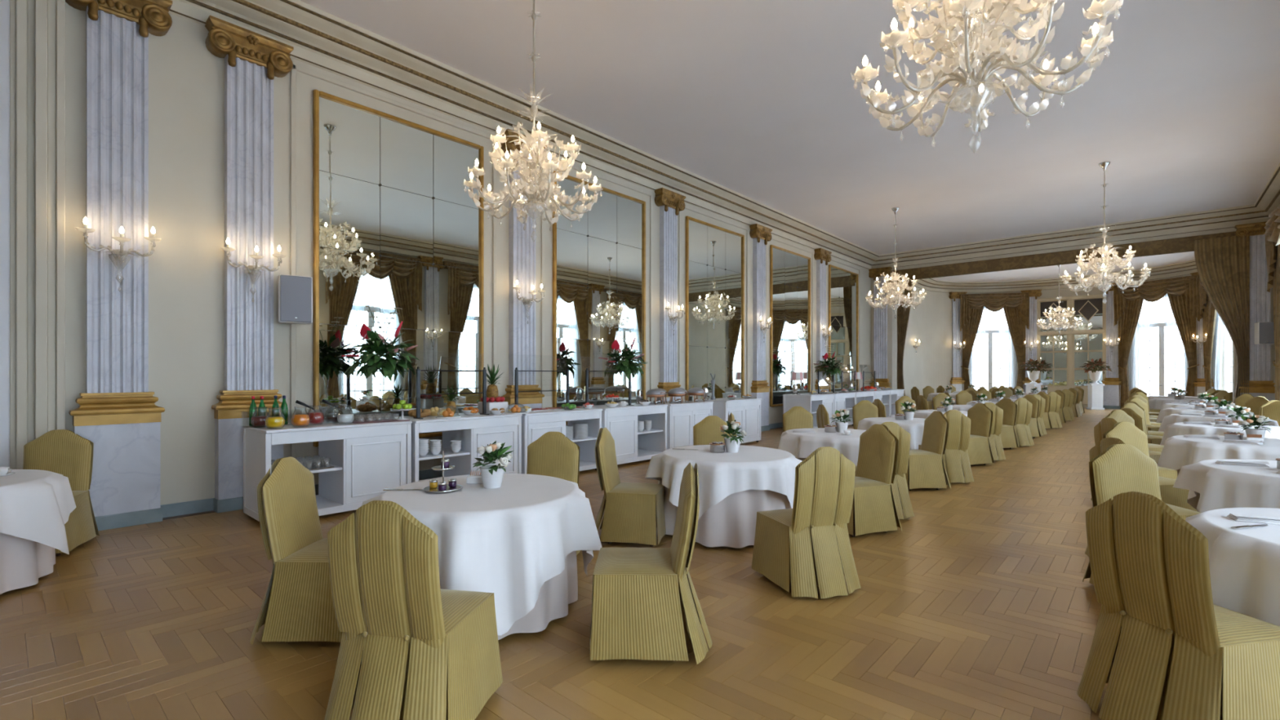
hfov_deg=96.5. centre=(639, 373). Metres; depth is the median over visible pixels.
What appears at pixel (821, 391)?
dish
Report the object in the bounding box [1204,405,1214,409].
dish
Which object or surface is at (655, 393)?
chafing dish
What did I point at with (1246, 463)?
napkin
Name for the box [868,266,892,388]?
pilaster
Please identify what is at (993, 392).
dining chair
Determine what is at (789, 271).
wall mirror
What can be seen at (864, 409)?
dining chair
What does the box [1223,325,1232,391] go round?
window
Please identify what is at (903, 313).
curtain
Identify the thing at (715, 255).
wall mirror
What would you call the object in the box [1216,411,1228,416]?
dish
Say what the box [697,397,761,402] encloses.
countertop
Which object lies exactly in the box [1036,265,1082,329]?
chandelier
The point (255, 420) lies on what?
jug
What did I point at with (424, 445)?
bowl
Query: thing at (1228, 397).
dining chair
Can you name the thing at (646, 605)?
dining chair
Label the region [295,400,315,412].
ladle
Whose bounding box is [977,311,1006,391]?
window
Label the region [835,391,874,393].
countertop
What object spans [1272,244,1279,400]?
curtain
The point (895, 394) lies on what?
base cabinet
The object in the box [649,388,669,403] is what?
chafing dish
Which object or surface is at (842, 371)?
sneeze guard
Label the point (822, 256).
pilaster
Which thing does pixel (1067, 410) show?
dining chair
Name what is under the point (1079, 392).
dining chair
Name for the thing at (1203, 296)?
valance
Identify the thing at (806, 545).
dining chair
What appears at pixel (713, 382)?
slim vase
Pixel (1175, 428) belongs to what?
cloth
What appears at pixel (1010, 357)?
sheer curtain
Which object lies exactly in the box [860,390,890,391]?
countertop
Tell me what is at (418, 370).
sneeze guard
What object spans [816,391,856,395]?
countertop
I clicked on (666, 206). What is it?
pendant
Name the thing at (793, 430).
napkin
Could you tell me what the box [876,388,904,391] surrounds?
countertop
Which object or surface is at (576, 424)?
plate
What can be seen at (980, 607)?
floor
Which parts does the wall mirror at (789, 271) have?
pane, pane, pane, pane, pane, pane, pane, pane, pane, pane, pane, pane, pane, pane, pane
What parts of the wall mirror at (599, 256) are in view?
pane, pane, pane, pane, pane, pane, pane, pane, pane, pane, pane, pane, pane, pane, pane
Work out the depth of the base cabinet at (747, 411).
12.34 m
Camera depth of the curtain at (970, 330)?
27.51 m
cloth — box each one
[0,469,75,554]
[0,532,55,594]
[361,473,601,635]
[440,551,577,639]
[644,444,801,519]
[664,486,791,547]
[777,427,866,466]
[857,417,925,449]
[913,409,967,418]
[926,392,957,401]
[951,404,973,411]
[966,400,997,404]
[1147,395,1200,399]
[1148,398,1214,409]
[1155,407,1253,422]
[1157,435,1279,470]
[1158,413,1278,431]
[1160,422,1279,445]
[1161,403,1233,409]
[1173,458,1279,512]
[1185,507,1279,626]
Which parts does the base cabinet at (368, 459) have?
panel, door, door moulding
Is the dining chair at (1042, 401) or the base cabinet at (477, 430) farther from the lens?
the dining chair at (1042, 401)
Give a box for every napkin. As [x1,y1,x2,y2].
[792,429,816,432]
[915,409,933,412]
[1171,402,1187,404]
[1173,406,1192,408]
[1178,413,1201,415]
[1182,421,1211,424]
[1182,435,1220,439]
[1188,403,1205,404]
[1193,408,1214,410]
[1203,414,1227,417]
[1213,424,1243,428]
[1214,459,1269,466]
[1222,439,1263,444]
[1226,511,1279,524]
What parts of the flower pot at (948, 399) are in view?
pot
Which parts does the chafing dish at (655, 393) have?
lid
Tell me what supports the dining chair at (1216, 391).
on the floor
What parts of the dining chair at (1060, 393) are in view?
backrest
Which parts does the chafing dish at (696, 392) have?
lid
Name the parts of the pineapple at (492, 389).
crown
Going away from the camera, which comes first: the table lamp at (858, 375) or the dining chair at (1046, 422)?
the dining chair at (1046, 422)
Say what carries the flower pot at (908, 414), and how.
on the cloth at (915, 427)
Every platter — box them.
[530,408,549,411]
[545,407,566,409]
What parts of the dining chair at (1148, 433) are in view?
backrest, seat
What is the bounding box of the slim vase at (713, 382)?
[710,373,715,399]
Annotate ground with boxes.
[977,386,1176,396]
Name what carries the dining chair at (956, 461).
on the floor
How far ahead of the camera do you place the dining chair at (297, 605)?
3.27 m
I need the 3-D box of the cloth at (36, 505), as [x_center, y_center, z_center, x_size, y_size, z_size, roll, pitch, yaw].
[-5.000,1.057,3.989,1.529,0.559,1.506,0,0,38]
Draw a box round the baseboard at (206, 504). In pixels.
[160,422,782,517]
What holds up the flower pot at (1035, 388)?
on the cloth
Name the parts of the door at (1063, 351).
pane, pane, pane, pane, panel, dark panel, pane, pane, pane, pane, pane, pane, panel, diamond frame, pane, dark panel, pane, pane, pane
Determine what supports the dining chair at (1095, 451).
on the floor
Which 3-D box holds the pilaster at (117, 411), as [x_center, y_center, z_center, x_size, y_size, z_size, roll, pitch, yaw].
[-5.273,-1.185,5.779,0.237,5.470,0.824,0,0,42]
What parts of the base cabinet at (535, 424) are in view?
panel, door, door moulding, panel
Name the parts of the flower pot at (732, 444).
pot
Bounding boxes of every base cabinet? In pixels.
[243,417,412,521]
[386,412,522,482]
[521,408,602,474]
[581,403,667,464]
[649,400,713,449]
[697,397,761,443]
[782,393,835,427]
[816,391,856,425]
[835,391,874,404]
[860,390,890,417]
[876,388,904,417]
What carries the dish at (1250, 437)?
on the cloth at (1178, 451)
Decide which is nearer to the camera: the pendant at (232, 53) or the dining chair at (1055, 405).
the pendant at (232, 53)
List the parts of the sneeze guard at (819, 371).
post, post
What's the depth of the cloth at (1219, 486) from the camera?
4.56 m
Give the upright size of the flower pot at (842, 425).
0.304 m
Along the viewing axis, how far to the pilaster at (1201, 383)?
22.08 m
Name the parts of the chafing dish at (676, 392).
lid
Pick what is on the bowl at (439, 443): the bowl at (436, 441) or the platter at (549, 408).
the bowl at (436, 441)
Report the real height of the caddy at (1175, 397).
0.100 m
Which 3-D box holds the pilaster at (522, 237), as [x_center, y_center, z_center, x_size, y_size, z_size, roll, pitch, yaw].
[-1.923,-1.185,9.531,0.237,5.470,0.824,0,0,42]
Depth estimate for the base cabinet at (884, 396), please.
19.20 m
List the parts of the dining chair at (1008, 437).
backrest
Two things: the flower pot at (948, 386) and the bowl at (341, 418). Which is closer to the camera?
the bowl at (341, 418)
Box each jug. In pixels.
[251,416,269,426]
[265,416,284,427]
[291,413,309,426]
[307,412,324,423]
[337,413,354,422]
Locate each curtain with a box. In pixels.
[897,280,912,395]
[960,306,983,391]
[968,306,989,390]
[995,307,1017,388]
[1003,305,1026,393]
[1117,296,1143,408]
[1128,299,1154,391]
[1160,293,1188,395]
[1167,293,1199,396]
[1193,234,1249,404]
[1202,297,1217,391]
[1212,312,1224,390]
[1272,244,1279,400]
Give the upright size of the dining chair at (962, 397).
1.035 m
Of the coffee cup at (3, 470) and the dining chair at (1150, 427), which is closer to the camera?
the coffee cup at (3, 470)
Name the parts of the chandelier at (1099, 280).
arm, arm, arm, hanging rod, arm, arm, arm, arm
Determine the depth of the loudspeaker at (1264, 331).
14.59 m
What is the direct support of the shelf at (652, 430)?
attached to the base cabinet at (631, 445)
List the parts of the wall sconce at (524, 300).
arm, arm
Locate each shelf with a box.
[300,460,342,473]
[418,447,470,460]
[570,436,597,442]
[637,428,662,434]
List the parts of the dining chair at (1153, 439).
backrest, seat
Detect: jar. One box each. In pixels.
[429,479,438,488]
[438,481,446,490]
[440,458,449,467]
[448,478,456,487]
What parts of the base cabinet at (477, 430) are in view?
panel, door, door moulding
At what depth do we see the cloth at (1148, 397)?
18.95 m
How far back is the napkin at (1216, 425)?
8.19 m
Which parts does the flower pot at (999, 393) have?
pot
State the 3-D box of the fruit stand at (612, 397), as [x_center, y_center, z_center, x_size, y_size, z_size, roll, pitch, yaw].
[-0.480,0.489,9.945,0.308,0.152,0.305,0,0,42]
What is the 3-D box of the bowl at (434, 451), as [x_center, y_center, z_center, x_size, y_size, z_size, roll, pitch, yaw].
[-2.576,0.988,7.205,0.144,0.066,0.144,0,0,42]
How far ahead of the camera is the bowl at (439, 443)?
7.16 m
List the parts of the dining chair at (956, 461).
backrest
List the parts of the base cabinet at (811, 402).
panel, door, door moulding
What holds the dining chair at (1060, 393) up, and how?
on the floor
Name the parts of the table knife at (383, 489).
handle, blade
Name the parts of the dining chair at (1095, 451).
backrest, seat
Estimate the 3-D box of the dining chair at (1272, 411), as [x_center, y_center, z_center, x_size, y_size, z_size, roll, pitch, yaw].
[11.659,1.032,10.574,0.703,1.035,0.592,0,0,-12]
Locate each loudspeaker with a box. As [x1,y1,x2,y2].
[278,274,312,324]
[1254,321,1274,344]
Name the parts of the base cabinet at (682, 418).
panel, door, door moulding, door, door moulding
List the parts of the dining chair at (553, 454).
backrest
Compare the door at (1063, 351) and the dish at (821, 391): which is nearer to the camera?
the dish at (821, 391)
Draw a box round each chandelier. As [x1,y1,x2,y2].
[462,0,602,224]
[851,0,1123,137]
[865,207,927,309]
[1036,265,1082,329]
[1060,161,1151,292]
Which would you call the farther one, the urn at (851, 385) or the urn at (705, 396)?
the urn at (851, 385)
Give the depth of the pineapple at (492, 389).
8.10 m
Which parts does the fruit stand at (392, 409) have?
dish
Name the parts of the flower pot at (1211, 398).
pot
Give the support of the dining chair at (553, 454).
on the floor
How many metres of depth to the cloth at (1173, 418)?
10.35 m
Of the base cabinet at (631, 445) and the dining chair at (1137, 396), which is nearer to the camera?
the base cabinet at (631, 445)
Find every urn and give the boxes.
[635,389,643,404]
[702,386,709,399]
[792,384,799,394]
[848,382,853,389]
[875,382,879,389]
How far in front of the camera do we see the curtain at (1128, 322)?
24.49 m
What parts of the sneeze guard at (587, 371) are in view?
post, rail, rail, post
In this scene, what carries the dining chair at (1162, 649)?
on the floor
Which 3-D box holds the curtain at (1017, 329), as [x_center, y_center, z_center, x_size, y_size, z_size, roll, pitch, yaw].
[17.751,-1.005,27.136,1.050,5.050,0.248,0,0,12]
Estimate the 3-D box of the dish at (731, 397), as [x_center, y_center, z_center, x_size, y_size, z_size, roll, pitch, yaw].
[1.956,0.516,12.194,0.200,0.097,0.197,0,0,42]
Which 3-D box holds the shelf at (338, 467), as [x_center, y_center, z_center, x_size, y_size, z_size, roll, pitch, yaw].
[-3.726,1.036,6.202,0.700,0.028,0.674,0,0,42]
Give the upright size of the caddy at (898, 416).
0.100 m
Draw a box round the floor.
[0,407,1119,719]
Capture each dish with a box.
[408,408,431,417]
[429,406,445,416]
[461,406,478,414]
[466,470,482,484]
[489,408,505,414]
[520,405,532,412]
[560,403,576,408]
[582,402,593,408]
[604,401,618,407]
[617,400,627,406]
[639,399,650,404]
[645,388,665,404]
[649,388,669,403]
[667,387,686,403]
[671,387,688,402]
[687,387,705,402]
[727,395,736,399]
[742,394,751,398]
[808,390,817,394]
[819,390,827,393]
[840,388,848,392]
[860,385,877,391]
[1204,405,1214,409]
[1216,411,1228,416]
[1229,420,1244,426]
[1243,434,1263,442]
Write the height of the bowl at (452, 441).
0.066 m
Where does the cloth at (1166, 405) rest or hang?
on the cloth
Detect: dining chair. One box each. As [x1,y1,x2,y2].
[22,429,99,556]
[249,457,342,644]
[324,500,502,719]
[526,431,580,555]
[589,462,712,663]
[595,427,666,546]
[693,415,732,445]
[728,412,737,436]
[751,446,860,598]
[782,406,813,431]
[816,404,829,427]
[846,423,902,537]
[852,400,878,429]
[854,422,914,519]
[872,399,886,417]
[895,395,915,413]
[905,410,951,490]
[911,386,932,409]
[914,395,928,409]
[918,409,973,483]
[922,386,934,399]
[933,392,951,409]
[936,385,945,392]
[946,385,955,392]
[955,391,972,404]
[964,387,977,394]
[967,403,995,465]
[968,390,977,400]
[977,386,986,391]
[977,388,991,399]
[983,402,1005,460]
[989,386,999,398]
[991,388,1002,398]
[995,398,1018,448]
[1000,386,1012,398]
[1008,386,1015,395]
[1013,386,1023,394]
[1013,397,1034,446]
[1023,394,1041,438]
[1032,394,1047,435]
[1036,391,1052,429]
[1047,391,1062,428]
[1054,390,1066,422]
[1062,389,1075,421]
[1068,387,1078,417]
[1072,387,1082,416]
[1075,386,1084,413]
[1076,491,1279,719]
[1082,444,1161,584]
[1084,437,1200,556]
[1090,417,1177,500]
[1102,422,1198,511]
[1105,409,1161,462]
[1119,403,1163,444]
[1120,408,1164,452]
[1124,396,1161,425]
[1124,401,1164,435]
[1126,398,1160,431]
[1128,388,1137,397]
[1130,390,1160,412]
[1130,393,1158,417]
[1131,389,1146,395]
[1132,394,1157,422]
[1135,391,1159,415]
[1204,388,1216,399]
[1211,390,1221,396]
[1214,390,1228,404]
[1222,391,1232,404]
[1235,393,1254,407]
[1244,396,1269,415]
[1259,400,1277,415]
[1262,400,1279,426]
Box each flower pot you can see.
[472,440,513,488]
[720,419,746,453]
[830,408,853,432]
[899,400,918,420]
[940,396,955,411]
[945,385,952,393]
[974,393,988,403]
[995,390,1005,401]
[1013,388,1024,399]
[1030,386,1039,394]
[1040,385,1048,393]
[1168,386,1178,395]
[1176,389,1187,399]
[1197,392,1209,402]
[1202,395,1219,408]
[1213,398,1235,412]
[1224,404,1252,422]
[1237,413,1272,438]
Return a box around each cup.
[0,466,15,475]
[840,429,852,435]
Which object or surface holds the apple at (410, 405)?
on the fruit stand at (392, 409)
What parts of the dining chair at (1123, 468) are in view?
backrest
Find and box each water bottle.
[248,395,257,426]
[257,395,266,416]
[271,395,279,417]
[280,395,288,424]
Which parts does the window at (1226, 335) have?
frame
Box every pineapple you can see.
[442,384,459,413]
[479,364,502,400]
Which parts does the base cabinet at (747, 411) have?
panel, door, door moulding, door, door moulding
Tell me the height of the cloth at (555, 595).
0.735 m
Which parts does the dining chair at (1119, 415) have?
backrest, seat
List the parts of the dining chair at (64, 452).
backrest, seat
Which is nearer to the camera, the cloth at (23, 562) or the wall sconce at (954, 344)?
the cloth at (23, 562)
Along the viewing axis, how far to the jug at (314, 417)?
6.20 m
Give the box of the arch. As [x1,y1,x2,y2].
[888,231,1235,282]
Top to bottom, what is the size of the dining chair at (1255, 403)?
1.035 m
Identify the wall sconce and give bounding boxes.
[75,217,161,260]
[220,237,286,274]
[512,280,546,304]
[664,302,685,320]
[758,316,773,330]
[821,325,832,337]
[913,339,920,347]
[953,342,965,349]
[1023,341,1039,349]
[1103,338,1119,346]
[1192,333,1207,343]
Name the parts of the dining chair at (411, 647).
leg, backrest, seat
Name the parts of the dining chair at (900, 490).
backrest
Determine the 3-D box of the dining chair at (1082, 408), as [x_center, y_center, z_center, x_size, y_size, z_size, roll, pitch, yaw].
[16.663,1.032,21.992,0.703,1.035,0.592,0,0,-13]
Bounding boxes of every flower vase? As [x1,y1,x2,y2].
[341,305,418,382]
[598,327,647,380]
[813,345,843,377]
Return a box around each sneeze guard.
[413,366,488,418]
[515,367,572,409]
[583,368,634,408]
[817,370,834,394]
[839,370,857,392]
[862,370,875,391]
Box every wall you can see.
[65,1,871,505]
[871,227,1275,403]
[895,275,1231,399]
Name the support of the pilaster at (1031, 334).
attached to the wall at (930, 322)
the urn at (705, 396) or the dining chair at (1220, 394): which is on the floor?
the dining chair at (1220, 394)
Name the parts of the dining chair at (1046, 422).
backrest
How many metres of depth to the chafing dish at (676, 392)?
10.80 m
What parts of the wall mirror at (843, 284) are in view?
pane, pane, pane, pane, pane, pane, pane, pane, pane, pane, pane, pane, pane, pane, pane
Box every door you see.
[0,0,65,469]
[1036,293,1106,408]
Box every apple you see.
[395,404,401,408]
[399,400,405,405]
[402,404,408,408]
[407,402,412,408]
[488,396,494,402]
[494,396,501,402]
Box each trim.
[162,426,782,519]
[168,0,1279,270]
[290,64,496,458]
[541,160,652,408]
[678,205,748,394]
[765,236,813,391]
[826,257,860,390]
[911,259,1197,293]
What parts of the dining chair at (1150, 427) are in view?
backrest, seat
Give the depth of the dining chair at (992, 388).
22.61 m
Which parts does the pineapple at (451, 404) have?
crown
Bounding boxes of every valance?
[959,292,1029,331]
[1113,274,1199,326]
[1198,276,1208,321]
[1263,204,1279,292]
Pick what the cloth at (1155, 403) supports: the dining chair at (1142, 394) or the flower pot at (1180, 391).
the flower pot at (1180, 391)
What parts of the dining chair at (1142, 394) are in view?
backrest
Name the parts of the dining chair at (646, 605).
seat, backrest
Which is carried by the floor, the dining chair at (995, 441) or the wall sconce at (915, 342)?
the dining chair at (995, 441)
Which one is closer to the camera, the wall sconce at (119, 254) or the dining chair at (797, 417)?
the wall sconce at (119, 254)
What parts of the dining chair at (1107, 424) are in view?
backrest, seat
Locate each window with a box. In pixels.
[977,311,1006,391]
[1140,301,1177,395]
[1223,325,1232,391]
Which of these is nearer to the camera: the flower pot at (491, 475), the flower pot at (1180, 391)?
the flower pot at (491, 475)
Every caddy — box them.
[709,441,725,453]
[823,424,836,432]
[894,413,905,420]
[936,406,946,412]
[991,398,998,401]
[1011,395,1017,399]
[1167,393,1173,396]
[1173,395,1181,399]
[1189,400,1198,403]
[1194,404,1204,408]
[1204,410,1216,414]
[1214,418,1230,425]
[1222,431,1244,439]
[1275,457,1279,469]
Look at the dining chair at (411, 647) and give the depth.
2.31 m
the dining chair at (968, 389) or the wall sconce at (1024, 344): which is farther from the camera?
the wall sconce at (1024, 344)
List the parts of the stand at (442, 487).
dish, rod, dish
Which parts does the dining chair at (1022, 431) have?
backrest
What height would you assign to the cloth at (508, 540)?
0.678 m
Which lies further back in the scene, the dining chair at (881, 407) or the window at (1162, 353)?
the window at (1162, 353)
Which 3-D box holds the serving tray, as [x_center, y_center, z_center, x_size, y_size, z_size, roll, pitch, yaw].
[-3.648,1.014,6.125,0.440,0.014,0.540,0,0,42]
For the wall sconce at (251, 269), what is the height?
0.674 m
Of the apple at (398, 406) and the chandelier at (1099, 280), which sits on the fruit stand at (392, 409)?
the apple at (398, 406)
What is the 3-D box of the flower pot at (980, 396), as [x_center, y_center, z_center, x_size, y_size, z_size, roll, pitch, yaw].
[8.098,0.624,13.542,0.297,0.304,0.282,0,0,5]
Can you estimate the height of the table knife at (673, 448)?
0.010 m
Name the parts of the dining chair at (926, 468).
leg, seat, backrest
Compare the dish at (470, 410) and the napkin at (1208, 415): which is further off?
the napkin at (1208, 415)
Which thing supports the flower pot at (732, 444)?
on the cloth at (721, 475)
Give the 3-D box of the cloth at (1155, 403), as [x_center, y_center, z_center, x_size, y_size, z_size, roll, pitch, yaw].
[16.247,1.116,17.122,1.594,0.678,1.578,0,0,-30]
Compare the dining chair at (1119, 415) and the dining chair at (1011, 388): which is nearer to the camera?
the dining chair at (1119, 415)
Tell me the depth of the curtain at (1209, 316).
21.65 m
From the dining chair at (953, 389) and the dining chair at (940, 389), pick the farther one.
the dining chair at (953, 389)
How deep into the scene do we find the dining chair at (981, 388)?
22.28 m
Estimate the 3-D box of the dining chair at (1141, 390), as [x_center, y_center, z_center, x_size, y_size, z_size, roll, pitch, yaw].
[16.191,1.032,18.321,0.592,1.035,0.703,0,0,3]
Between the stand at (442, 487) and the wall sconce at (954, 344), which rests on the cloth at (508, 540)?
the stand at (442, 487)
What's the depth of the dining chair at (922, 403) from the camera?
13.40 m
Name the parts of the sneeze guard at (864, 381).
post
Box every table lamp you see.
[790,372,804,394]
[851,372,862,391]
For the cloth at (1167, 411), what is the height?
0.520 m
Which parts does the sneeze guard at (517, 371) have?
post, rail, rail, post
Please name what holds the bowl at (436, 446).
on the bowl at (432, 448)
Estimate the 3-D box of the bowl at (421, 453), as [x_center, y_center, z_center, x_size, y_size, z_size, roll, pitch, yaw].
[-2.681,0.988,7.058,0.144,0.066,0.144,0,0,42]
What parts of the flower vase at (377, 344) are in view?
orchid stem, orchid stem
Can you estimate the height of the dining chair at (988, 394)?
1.035 m
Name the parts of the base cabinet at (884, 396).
door, panel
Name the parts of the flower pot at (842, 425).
pot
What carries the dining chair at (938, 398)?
on the floor
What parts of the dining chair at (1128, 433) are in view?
backrest, seat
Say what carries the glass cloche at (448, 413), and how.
on the countertop
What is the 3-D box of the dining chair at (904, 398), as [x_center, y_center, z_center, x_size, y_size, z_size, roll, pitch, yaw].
[6.053,1.032,12.751,0.592,1.035,0.703,0,0,-6]
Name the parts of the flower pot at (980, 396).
pot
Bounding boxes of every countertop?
[243,417,412,433]
[386,412,522,423]
[521,408,602,415]
[581,403,667,410]
[649,400,713,405]
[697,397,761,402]
[782,393,835,396]
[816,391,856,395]
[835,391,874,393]
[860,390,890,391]
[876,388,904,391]
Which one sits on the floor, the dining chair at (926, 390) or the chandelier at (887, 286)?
the dining chair at (926, 390)
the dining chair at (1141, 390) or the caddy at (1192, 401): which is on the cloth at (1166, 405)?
the caddy at (1192, 401)
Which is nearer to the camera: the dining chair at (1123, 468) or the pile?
the dining chair at (1123, 468)
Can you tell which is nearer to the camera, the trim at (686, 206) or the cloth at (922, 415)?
the cloth at (922, 415)
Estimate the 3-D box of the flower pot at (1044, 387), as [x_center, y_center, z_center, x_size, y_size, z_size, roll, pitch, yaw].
[15.533,0.624,21.914,0.282,0.304,0.297,0,0,-36]
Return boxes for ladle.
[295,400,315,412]
[321,399,342,413]
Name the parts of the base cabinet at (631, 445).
door, door moulding, panel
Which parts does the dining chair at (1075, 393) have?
backrest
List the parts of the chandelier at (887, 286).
hanging rod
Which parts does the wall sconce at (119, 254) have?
bulb, arm, arm, bulb, arm, bulb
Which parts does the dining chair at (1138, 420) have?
backrest, seat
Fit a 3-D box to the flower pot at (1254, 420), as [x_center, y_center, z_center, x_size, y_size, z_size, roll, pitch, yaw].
[7.037,0.617,6.544,0.262,0.319,0.292,0,0,-26]
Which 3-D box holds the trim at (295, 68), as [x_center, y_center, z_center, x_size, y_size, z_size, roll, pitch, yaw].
[-3.311,-1.200,8.129,0.035,5.220,2.960,0,0,42]
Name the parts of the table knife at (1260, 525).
handle, blade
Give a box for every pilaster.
[65,0,172,530]
[204,15,293,513]
[500,128,546,409]
[654,187,685,401]
[749,223,772,431]
[813,248,831,392]
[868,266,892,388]
[948,291,967,391]
[1020,288,1041,393]
[1100,283,1121,408]
[1190,271,1213,397]
[1234,221,1275,400]
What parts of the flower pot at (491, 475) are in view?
pot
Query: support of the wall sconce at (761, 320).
attached to the pilaster at (761, 235)
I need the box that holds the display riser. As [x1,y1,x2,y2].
[478,400,507,413]
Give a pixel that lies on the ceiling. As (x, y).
(760, 100)
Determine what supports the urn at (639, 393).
on the countertop
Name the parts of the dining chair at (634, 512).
backrest, seat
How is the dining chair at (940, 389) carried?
on the floor
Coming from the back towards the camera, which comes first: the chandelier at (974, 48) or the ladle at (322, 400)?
the ladle at (322, 400)
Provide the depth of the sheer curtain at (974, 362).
27.55 m
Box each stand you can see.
[390,408,414,419]
[423,451,462,493]
[604,396,621,401]
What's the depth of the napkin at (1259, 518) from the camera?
2.97 m
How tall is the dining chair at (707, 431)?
1.035 m
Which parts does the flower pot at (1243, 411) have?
pot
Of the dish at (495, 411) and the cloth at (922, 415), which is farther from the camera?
the cloth at (922, 415)
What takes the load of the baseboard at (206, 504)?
attached to the wall at (186, 82)
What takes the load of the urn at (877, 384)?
on the countertop
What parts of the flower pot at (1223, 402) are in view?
pot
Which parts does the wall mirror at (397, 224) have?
pane, pane, pane, pane, pane, pane, pane, pane, pane, pane, pane, pane, pane, pane, pane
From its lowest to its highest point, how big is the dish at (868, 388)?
0.163 m
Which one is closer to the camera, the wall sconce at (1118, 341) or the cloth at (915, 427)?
the cloth at (915, 427)
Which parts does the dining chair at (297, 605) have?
backrest, seat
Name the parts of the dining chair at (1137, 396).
backrest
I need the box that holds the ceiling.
[299,0,1279,282]
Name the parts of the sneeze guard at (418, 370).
post, rail, rail, post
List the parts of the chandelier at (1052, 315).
hanging rod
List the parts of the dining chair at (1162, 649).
leg, backrest, seat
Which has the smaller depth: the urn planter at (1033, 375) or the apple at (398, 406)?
the apple at (398, 406)
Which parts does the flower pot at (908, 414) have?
pot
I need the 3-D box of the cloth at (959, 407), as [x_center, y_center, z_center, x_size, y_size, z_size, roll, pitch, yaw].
[8.000,1.037,13.541,1.530,0.520,1.520,0,0,-6]
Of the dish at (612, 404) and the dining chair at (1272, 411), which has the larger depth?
the dining chair at (1272, 411)
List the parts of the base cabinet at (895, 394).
door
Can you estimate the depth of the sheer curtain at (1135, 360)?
24.13 m
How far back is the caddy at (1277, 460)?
4.60 m
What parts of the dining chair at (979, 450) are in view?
seat, backrest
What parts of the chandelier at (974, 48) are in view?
bulb, bulb, bulb, arm, arm, arm, arm, arm, arm, arm, arm, arm, bulb, arm, arm, arm, arm, arm, arm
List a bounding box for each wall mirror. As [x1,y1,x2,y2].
[313,89,484,447]
[552,170,645,425]
[685,216,744,400]
[769,244,810,406]
[828,264,858,391]
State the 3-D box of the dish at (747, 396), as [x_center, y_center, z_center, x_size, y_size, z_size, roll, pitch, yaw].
[2.393,0.511,12.743,0.220,0.107,0.217,0,0,42]
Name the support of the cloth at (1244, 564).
on the cloth
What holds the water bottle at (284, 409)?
in the tub
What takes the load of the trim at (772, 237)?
attached to the wall at (186, 82)
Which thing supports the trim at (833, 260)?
attached to the wall at (186, 82)
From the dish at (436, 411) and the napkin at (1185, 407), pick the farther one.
the napkin at (1185, 407)
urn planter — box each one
[1020,358,1046,393]
[1079,358,1112,409]
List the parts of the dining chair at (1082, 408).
backrest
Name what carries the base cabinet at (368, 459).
on the floor
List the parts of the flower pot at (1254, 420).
pot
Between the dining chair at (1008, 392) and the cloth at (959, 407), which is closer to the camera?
the cloth at (959, 407)
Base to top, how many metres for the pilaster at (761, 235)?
5.470 m
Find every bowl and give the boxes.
[324,416,337,422]
[418,438,428,442]
[418,440,428,444]
[418,443,429,446]
[418,445,428,448]
[418,448,428,451]
[418,449,428,456]
[429,439,441,443]
[429,441,441,445]
[429,448,441,454]
[430,444,441,447]
[430,446,441,449]
[449,444,461,448]
[450,440,462,443]
[450,442,461,445]
[450,446,462,452]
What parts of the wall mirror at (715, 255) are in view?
pane, pane, pane, pane, pane, pane, pane, pane, pane, pane, pane, pane, pane, pane, pane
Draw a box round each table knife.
[382,488,423,490]
[672,448,690,449]
[1230,524,1267,529]
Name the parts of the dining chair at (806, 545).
seat, backrest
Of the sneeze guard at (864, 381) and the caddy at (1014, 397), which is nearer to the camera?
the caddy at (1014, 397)
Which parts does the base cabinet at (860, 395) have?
panel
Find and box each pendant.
[87,0,98,20]
[138,16,148,37]
[227,48,236,66]
[266,61,274,79]
[664,204,668,211]
[675,205,679,215]
[1245,233,1248,241]
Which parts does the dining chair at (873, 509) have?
leg, seat, backrest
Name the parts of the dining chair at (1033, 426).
backrest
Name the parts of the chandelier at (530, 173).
arm, arm, arm, arm, arm, arm, arm, hanging rod, arm, arm, arm, arm, arm, arm, arm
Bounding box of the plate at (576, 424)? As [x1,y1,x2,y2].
[572,422,587,425]
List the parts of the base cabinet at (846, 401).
door, panel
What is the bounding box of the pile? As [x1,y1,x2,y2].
[605,393,618,397]
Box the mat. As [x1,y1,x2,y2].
[351,417,409,423]
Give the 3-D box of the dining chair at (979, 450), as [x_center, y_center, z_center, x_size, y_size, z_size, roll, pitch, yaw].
[5.641,1.032,9.783,0.703,1.035,0.592,0,0,-17]
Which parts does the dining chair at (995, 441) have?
backrest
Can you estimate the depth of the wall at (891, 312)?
19.10 m
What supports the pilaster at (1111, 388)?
attached to the wall at (930, 322)
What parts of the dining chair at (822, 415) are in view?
backrest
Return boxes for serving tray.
[302,462,334,470]
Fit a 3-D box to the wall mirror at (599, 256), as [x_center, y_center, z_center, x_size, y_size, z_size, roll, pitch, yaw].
[-0.714,-1.325,11.012,0.070,4.510,2.450,0,0,42]
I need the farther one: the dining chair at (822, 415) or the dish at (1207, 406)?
the dish at (1207, 406)
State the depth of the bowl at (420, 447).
7.00 m
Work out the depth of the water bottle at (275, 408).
6.23 m
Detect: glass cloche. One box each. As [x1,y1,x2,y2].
[435,408,461,418]
[505,404,527,413]
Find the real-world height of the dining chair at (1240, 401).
1.035 m
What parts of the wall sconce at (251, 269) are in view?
arm, arm, arm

